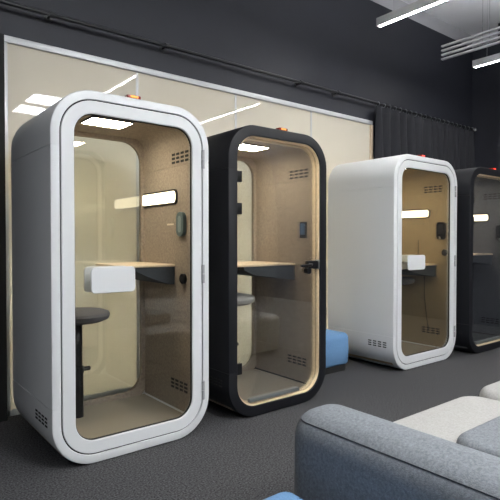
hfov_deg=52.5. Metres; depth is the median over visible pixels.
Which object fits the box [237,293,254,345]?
bar stool
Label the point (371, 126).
trim
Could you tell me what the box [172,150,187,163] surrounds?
vent
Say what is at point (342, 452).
sofa
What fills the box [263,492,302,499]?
pouf
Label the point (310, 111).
trim
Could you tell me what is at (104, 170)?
wall panel
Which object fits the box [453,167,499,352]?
booth
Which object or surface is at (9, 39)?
trim
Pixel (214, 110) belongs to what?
window
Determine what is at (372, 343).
vent
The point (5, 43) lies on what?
trim
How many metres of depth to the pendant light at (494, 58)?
6.48 m
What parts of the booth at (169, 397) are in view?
handle plate, frame, handle plate, door, control panel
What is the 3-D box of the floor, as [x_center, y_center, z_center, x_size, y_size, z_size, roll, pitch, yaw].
[2.172,1.386,-0.050,12.700,0.100,11.370,-1,1,-39]
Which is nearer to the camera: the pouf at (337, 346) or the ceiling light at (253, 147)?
the ceiling light at (253, 147)
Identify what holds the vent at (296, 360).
attached to the booth at (286, 365)
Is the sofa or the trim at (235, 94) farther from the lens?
the trim at (235, 94)
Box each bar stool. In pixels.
[75,307,109,417]
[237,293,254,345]
[402,277,414,284]
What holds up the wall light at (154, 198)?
attached to the booth at (169, 397)
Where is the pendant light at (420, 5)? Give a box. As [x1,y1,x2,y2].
[376,0,447,27]
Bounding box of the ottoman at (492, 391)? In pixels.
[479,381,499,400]
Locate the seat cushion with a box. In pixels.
[456,416,499,456]
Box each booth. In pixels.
[11,90,208,463]
[207,125,325,416]
[328,154,456,369]
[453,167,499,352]
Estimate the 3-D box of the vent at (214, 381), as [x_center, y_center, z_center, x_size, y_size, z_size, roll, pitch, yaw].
[-0.278,0.993,3.843,0.006,0.055,0.228,-1,1,-39]
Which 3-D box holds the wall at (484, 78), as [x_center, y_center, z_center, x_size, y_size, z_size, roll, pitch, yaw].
[7.094,-0.949,3.842,0.100,4.430,11.170,-1,1,-39]
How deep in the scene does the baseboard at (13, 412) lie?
4.30 m
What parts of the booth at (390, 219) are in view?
handle plate, handle plate, door, control panel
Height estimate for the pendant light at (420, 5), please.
1.022 m
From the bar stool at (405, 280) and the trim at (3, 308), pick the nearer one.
the trim at (3, 308)
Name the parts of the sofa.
seat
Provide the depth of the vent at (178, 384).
3.72 m
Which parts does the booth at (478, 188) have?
control panel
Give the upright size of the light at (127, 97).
0.022 m
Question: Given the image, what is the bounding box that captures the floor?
[0,347,499,499]
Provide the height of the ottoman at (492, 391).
0.455 m
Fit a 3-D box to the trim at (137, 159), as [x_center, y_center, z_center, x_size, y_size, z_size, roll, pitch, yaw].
[-1.005,-0.183,4.512,0.022,2.785,0.026,-1,1,-39]
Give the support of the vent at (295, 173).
attached to the booth at (286, 365)
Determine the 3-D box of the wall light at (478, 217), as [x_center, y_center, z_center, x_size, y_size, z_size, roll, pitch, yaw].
[3.006,-0.435,6.943,0.014,0.110,0.555,-1,1,-39]
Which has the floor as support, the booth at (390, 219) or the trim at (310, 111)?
the booth at (390, 219)
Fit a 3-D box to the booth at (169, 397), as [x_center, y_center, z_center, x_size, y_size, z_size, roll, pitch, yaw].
[-0.959,0.149,3.514,1.077,2.247,0.922,-1,1,-39]
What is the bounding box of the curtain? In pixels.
[374,102,474,169]
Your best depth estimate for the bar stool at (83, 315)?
3.56 m
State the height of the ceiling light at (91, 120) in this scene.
0.015 m
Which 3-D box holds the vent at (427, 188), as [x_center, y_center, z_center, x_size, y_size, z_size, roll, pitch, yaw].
[2.151,-0.712,5.950,0.007,0.075,0.228,-1,1,-39]
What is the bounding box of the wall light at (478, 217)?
[473,213,489,221]
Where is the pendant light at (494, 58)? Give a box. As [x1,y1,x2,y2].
[472,0,499,67]
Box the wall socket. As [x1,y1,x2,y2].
[179,274,186,283]
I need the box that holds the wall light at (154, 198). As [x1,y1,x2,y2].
[143,189,177,207]
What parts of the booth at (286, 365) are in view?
frame, control panel, lever handle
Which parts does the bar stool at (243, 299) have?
seat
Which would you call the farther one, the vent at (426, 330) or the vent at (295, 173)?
the vent at (426, 330)
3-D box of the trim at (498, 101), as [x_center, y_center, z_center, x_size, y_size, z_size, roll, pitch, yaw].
[4.149,-1.107,7.324,0.150,4.620,1.090,-1,1,-39]
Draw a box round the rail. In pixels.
[0,0,476,131]
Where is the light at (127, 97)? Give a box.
[125,94,140,99]
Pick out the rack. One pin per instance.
(482, 33)
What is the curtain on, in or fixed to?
hanging from the rail
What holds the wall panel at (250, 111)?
in the wall at (338, 45)
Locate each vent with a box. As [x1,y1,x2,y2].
[35,409,46,427]
[171,377,186,392]
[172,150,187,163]
[209,376,221,387]
[288,354,305,366]
[290,168,307,178]
[368,339,385,347]
[422,326,439,334]
[424,185,441,192]
[482,317,498,323]
[484,193,499,199]
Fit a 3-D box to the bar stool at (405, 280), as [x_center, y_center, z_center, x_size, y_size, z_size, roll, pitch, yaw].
[1.705,0.727,5.953,0.440,0.827,0.440,-1,1,-39]
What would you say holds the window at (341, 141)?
in the wall at (338, 45)
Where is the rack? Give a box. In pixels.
[441,20,499,60]
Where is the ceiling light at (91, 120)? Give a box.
[80,116,133,128]
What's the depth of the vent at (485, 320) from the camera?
6.74 m
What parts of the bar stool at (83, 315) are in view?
seat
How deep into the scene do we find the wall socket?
3.62 m
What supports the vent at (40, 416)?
attached to the booth at (169, 397)
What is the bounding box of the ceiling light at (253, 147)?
[239,143,269,151]
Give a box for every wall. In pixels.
[0,0,471,158]
[472,40,497,169]
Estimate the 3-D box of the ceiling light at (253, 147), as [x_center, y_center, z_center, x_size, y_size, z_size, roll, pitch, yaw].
[-0.011,-0.868,4.287,0.295,0.014,0.220,-1,1,-39]
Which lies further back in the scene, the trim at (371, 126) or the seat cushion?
the trim at (371, 126)
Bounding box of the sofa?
[294,396,499,499]
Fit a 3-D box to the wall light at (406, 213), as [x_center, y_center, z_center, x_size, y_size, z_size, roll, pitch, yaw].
[1.951,-0.436,6.196,0.014,0.111,0.555,-1,1,-39]
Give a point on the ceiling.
(467, 16)
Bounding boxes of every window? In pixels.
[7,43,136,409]
[138,73,234,373]
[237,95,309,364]
[312,112,369,328]
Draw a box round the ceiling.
[401,0,499,35]
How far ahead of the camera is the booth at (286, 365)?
4.32 m
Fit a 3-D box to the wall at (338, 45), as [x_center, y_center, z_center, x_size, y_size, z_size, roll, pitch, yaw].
[-1.346,-0.958,4.310,12.700,4.430,0.100,-1,1,-39]
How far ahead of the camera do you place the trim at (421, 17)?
7.38 m
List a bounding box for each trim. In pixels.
[0,33,6,421]
[4,35,372,124]
[4,42,9,416]
[136,72,138,379]
[235,94,236,128]
[310,111,311,136]
[369,125,372,159]
[371,0,471,45]
[472,30,497,47]
[497,23,499,170]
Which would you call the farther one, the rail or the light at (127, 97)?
the rail
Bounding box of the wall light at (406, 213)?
[402,209,429,218]
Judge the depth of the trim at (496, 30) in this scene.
7.97 m
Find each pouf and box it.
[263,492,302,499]
[325,329,348,374]
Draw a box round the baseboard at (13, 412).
[7,365,243,415]

